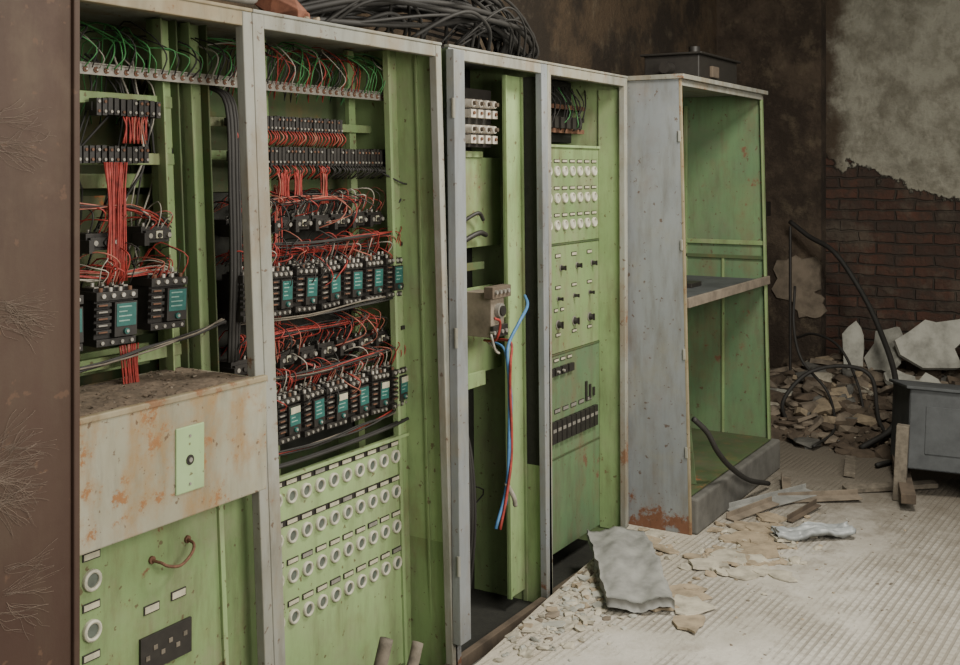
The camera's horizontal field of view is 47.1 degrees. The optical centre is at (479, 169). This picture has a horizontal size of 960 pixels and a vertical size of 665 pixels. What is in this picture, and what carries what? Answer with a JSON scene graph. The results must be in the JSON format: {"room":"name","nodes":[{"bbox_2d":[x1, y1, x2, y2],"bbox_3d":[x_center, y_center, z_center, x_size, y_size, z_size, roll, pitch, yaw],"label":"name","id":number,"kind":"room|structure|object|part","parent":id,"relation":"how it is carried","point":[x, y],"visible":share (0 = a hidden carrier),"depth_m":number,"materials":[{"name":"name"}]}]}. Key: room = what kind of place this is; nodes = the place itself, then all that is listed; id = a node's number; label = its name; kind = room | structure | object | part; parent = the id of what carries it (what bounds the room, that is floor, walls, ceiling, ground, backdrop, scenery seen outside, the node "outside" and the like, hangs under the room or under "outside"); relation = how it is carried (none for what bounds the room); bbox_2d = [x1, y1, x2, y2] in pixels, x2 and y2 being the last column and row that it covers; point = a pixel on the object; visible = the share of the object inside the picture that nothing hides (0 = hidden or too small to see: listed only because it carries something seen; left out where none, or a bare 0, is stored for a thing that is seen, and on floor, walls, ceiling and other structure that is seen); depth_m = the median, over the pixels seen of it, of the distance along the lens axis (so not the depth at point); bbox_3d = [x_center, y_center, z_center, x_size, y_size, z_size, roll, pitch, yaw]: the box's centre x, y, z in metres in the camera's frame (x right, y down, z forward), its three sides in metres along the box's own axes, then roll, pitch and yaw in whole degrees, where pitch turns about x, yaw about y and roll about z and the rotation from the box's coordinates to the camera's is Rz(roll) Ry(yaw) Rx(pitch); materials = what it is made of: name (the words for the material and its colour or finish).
{"room":"electrical room","nodes":[
{"label":"electrical room","id":0,"kind":"room"},
{"bbox_2d":[207,0,716,75],"bbox_3d":[-0.738,-0.020,4.369,0.200,3.620,9.700,0,0,31],"label":"wall","id":1,"kind":"structure","parent":0,"point":[609,36],"depth_m":6.71,"materials":[{"name":"paint"}]},
{"bbox_2d":[472,441,959,664],"bbox_3d":[1.621,1.795,3.052,5.600,0.250,9.900,0,0,31],"label":"floor","id":2,"kind":"structure","parent":0,"point":[644,641],"depth_m":4.30,"materials":[{"name":"tile"}]},
{"bbox_2d":[0,0,79,664],"bbox_3d":[-0.745,0.490,1.169,0.059,2.340,0.724,0,0,31],"label":"wall","id":3,"kind":"structure","parent":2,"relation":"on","point":[40,39],"depth_m":1.42,"materials":[{"name":"brown paint"}]},
{"bbox_2d":[0,100,61,639],"bbox_3d":[-0.576,0.255,1.396,0.004,0.690,0.116,0,0,31],"label":"cobweb","id":4,"kind":"object","parent":3,"relation":"attached to","point":[9,306],"visible":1,"depth_m":1.39,"materials":[{"name":"fabric"}]},
{"bbox_2d":[80,0,273,664],"bbox_3d":[-1.013,0.675,2.805,0.554,2.230,1.142,0,0,31],"label":"tall cabinet","id":5,"kind":"object","parent":2,"relation":"on","point":[175,566],"visible":0.71,"depth_m":2.94,"materials":[{"name":"green metal"}]},
{"bbox_3d":[-0.858,1.320,2.742,0.035,0.900,1.025,0,0,31],"label":"door","id":6,"kind":"part","parent":5,"relation":"part of","materials":[{"name":"green metal"}]},
{"bbox_3d":[-0.725,0.723,2.755,0.010,0.165,0.095,0,0,31],"label":"lock plate","id":7,"kind":"part","parent":5,"relation":"part of","materials":[{"name":"metal"}]},
{"bbox_2d":[222,0,257,4],"bbox_3d":[-0.769,-0.492,2.859,0.082,0.088,0.593,0,0,31],"label":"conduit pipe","id":8,"kind":"object","parent":5,"relation":"on","point":[251,2],"visible":1,"depth_m":3.01,"materials":[{"name":"metal"}]},
{"bbox_2d":[125,9,457,664],"bbox_3d":[-0.565,0.675,3.581,0.514,2.230,1.049,0,0,31],"label":"tall cabinet","id":9,"kind":"object","parent":2,"relation":"on","point":[349,119],"visible":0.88,"depth_m":3.72,"materials":[{"name":"green metal"}]},
{"bbox_2d":[255,0,319,20],"bbox_3d":[-0.668,-0.479,3.329,0.414,0.099,0.244,0,0,31],"label":"brick","id":10,"kind":"object","parent":9,"relation":"on","point":[287,7],"visible":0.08,"depth_m":3.18,"materials":[{"name":"orange brick"}]},
{"bbox_3d":[-0.507,1.357,3.558,0.023,0.827,0.985,0,0,31],"label":"indicator panel","id":11,"kind":"part","parent":9,"relation":"part of","materials":[{"name":"green metal"}]},
{"bbox_3d":[-0.360,0.675,3.456,0.034,2.230,1.049,0,0,31],"label":"frame","id":12,"kind":"part","parent":9,"relation":"part of","materials":[{"name":"metal"}]},
{"bbox_2d":[257,0,538,59],"bbox_3d":[-0.240,-0.840,4.146,0.503,0.798,1.540,0,0,31],"label":"cable bundle","id":13,"kind":"object","parent":9,"relation":"on","point":[486,21],"visible":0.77,"depth_m":4.07,"materials":[{"name":"black rubber"}]},
{"bbox_2d":[374,636,422,664],"bbox_3d":[-0.266,1.508,3.166,0.094,0.339,0.229,0,0,43],"label":"stub","id":14,"kind":"object","parent":2,"relation":"on","point":[382,656],"visible":1,"depth_m":3.15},
{"bbox_2d":[410,44,551,664],"bbox_3d":[-0.104,0.675,4.286,0.569,2.230,0.812,0,0,31],"label":"tall cabinet","id":15,"kind":"object","parent":2,"relation":"on","point":[495,110],"visible":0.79,"depth_m":4.41,"materials":[{"name":"green metal"}]},
{"bbox_2d":[472,62,628,601],"bbox_3d":[0.272,0.675,4.957,0.514,2.230,0.818,0,0,31],"label":"tall cabinet","id":16,"kind":"object","parent":2,"relation":"on","point":[588,213],"visible":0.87,"depth_m":5.03,"materials":[{"name":"green metal"}]},
{"bbox_3d":[0.477,0.675,4.832,0.034,2.230,0.818,0,0,31],"label":"frame","id":17,"kind":"part","parent":16,"relation":"part of","materials":[{"name":"metal"}]},
{"bbox_2d":[587,526,674,612],"bbox_3d":[0.601,1.613,4.492,0.259,0.099,0.755,0,0,-1],"label":"felt","id":18,"kind":"object","parent":2,"relation":"on","point":[632,579],"visible":1,"depth_m":4.38,"materials":[{"name":"grey fabric"}]},
{"bbox_2d":[627,73,779,534],"bbox_3d":[1.084,0.614,5.729,0.580,2.112,1.344,0,0,31],"label":"tall cabinet","id":19,"kind":"object","parent":2,"relation":"on","point":[698,280],"visible":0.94,"depth_m":5.57,"materials":[{"name":"metal"}]},
{"bbox_3d":[0.731,0.625,5.173,0.554,2.090,0.020,0,0,31],"label":"panel","id":20,"kind":"part","parent":19,"relation":"part of","materials":[{"name":"metal"}]},
{"bbox_2d":[640,46,740,84],"bbox_3d":[1.120,-0.546,5.885,0.340,0.207,0.720,0,0,31],"label":"junction box","id":21,"kind":"object","parent":19,"relation":"on","point":[695,62],"visible":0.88,"depth_m":5.69,"materials":[{"name":"grey metal"}]},
{"bbox_3d":[0.851,1.181,5.268,0.358,0.616,0.083,0,0,31],"label":"loose plate","id":22,"kind":"part","parent":19,"relation":"part of","materials":[{"name":"green metal"}]},
{"bbox_2d":[686,275,769,307],"bbox_3d":[1.065,0.627,5.729,0.527,0.085,1.264,0,0,31],"label":"shelf","id":23,"kind":"object","parent":19,"relation":"attached to","point":[701,289],"depth_m":5.79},
{"bbox_2d":[493,487,956,662],"bbox_3d":[1.512,1.664,4.113,2.402,0.036,3.451,0,0,27],"label":"debris","id":24,"kind":"object","parent":2,"relation":"on","point":[755,546],"visible":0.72,"depth_m":4.48,"materials":[{"name":"beige stone"}]},
{"bbox_2d":[691,416,770,485],"bbox_3d":[1.267,1.396,5.401,0.079,0.512,0.860,0,0,38],"label":"hose","id":25,"kind":"object","parent":2,"relation":"on","point":[694,419],"visible":1,"depth_m":5.20,"materials":[{"name":"black rubber"}]},
{"bbox_2d":[766,201,791,369],"bbox_3d":[2.024,0.945,7.622,0.240,1.450,0.130,0,0,31],"label":"vertical pipe","id":26,"kind":"object","parent":2,"relation":"on","point":[768,204],"visible":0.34,"depth_m":7.61,"materials":[{"name":"black metal"}]},
{"bbox_2d":[726,472,862,522],"bbox_3d":[1.487,1.643,5.485,0.787,0.058,0.497,0,0,-39],"label":"wood planks","id":27,"kind":"object","parent":2,"relation":"on","point":[740,509],"visible":1,"depth_m":5.50,"materials":[{"name":"brown wood"}]},
{"bbox_2d":[771,521,855,540],"bbox_3d":[1.513,1.637,4.990,0.379,0.056,0.121,0,0,-7],"label":"plastic bag","id":28,"kind":"object","parent":2,"relation":"on","point":[806,530],"visible":1,"depth_m":4.95,"materials":[{"name":"white plastic"}]},
{"bbox_2d":[780,220,897,467],"bbox_3d":[2.280,1.009,7.006,0.711,1.308,1.714,0,0,15],"label":"hose","id":29,"kind":"object","parent":2,"relation":"on","point":[885,433],"visible":0.92,"depth_m":7.02,"materials":[{"name":"black rubber"}]},
{"bbox_2d":[770,353,959,458],"bbox_3d":[2.979,1.490,6.729,3.100,0.455,1.465,0,0,31],"label":"rubble heap","id":30,"kind":"object","parent":2,"relation":"on","point":[808,409],"visible":0.55,"depth_m":6.99,"materials":[{"name":"stone"}]},
{"bbox_2d":[842,319,959,384],"bbox_3d":[2.888,1.217,7.066,1.188,0.486,0.542,0,0,31],"label":"plaster slab","id":31,"kind":"object","parent":30,"relation":"on","point":[930,345],"visible":0.66,"depth_m":7.18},
{"bbox_2d":[842,455,937,492],"bbox_3d":[2.101,1.647,5.993,0.500,0.040,0.602,0,0,-7],"label":"board","id":32,"kind":"object","parent":2,"relation":"on","point":[850,461],"visible":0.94,"depth_m":5.72,"materials":[{"name":"brown wood"}]},
{"bbox_2d":[889,379,959,504],"bbox_3d":[2.474,1.385,5.667,0.718,0.575,0.830,0,0,12],"label":"desk","id":33,"kind":"object","parent":2,"relation":"on","point":[925,429],"visible":1,"depth_m":5.57,"materials":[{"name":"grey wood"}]},
{"bbox_2d":[717,0,959,368],"bbox_3d":[4.099,-0.080,7.127,5.600,3.500,0.362,0,0,31],"label":"wall","id":34,"kind":"structure","parent":0,"point":[861,106],"depth_m":7.94,"materials":[{"name":"brick"}]}
]}

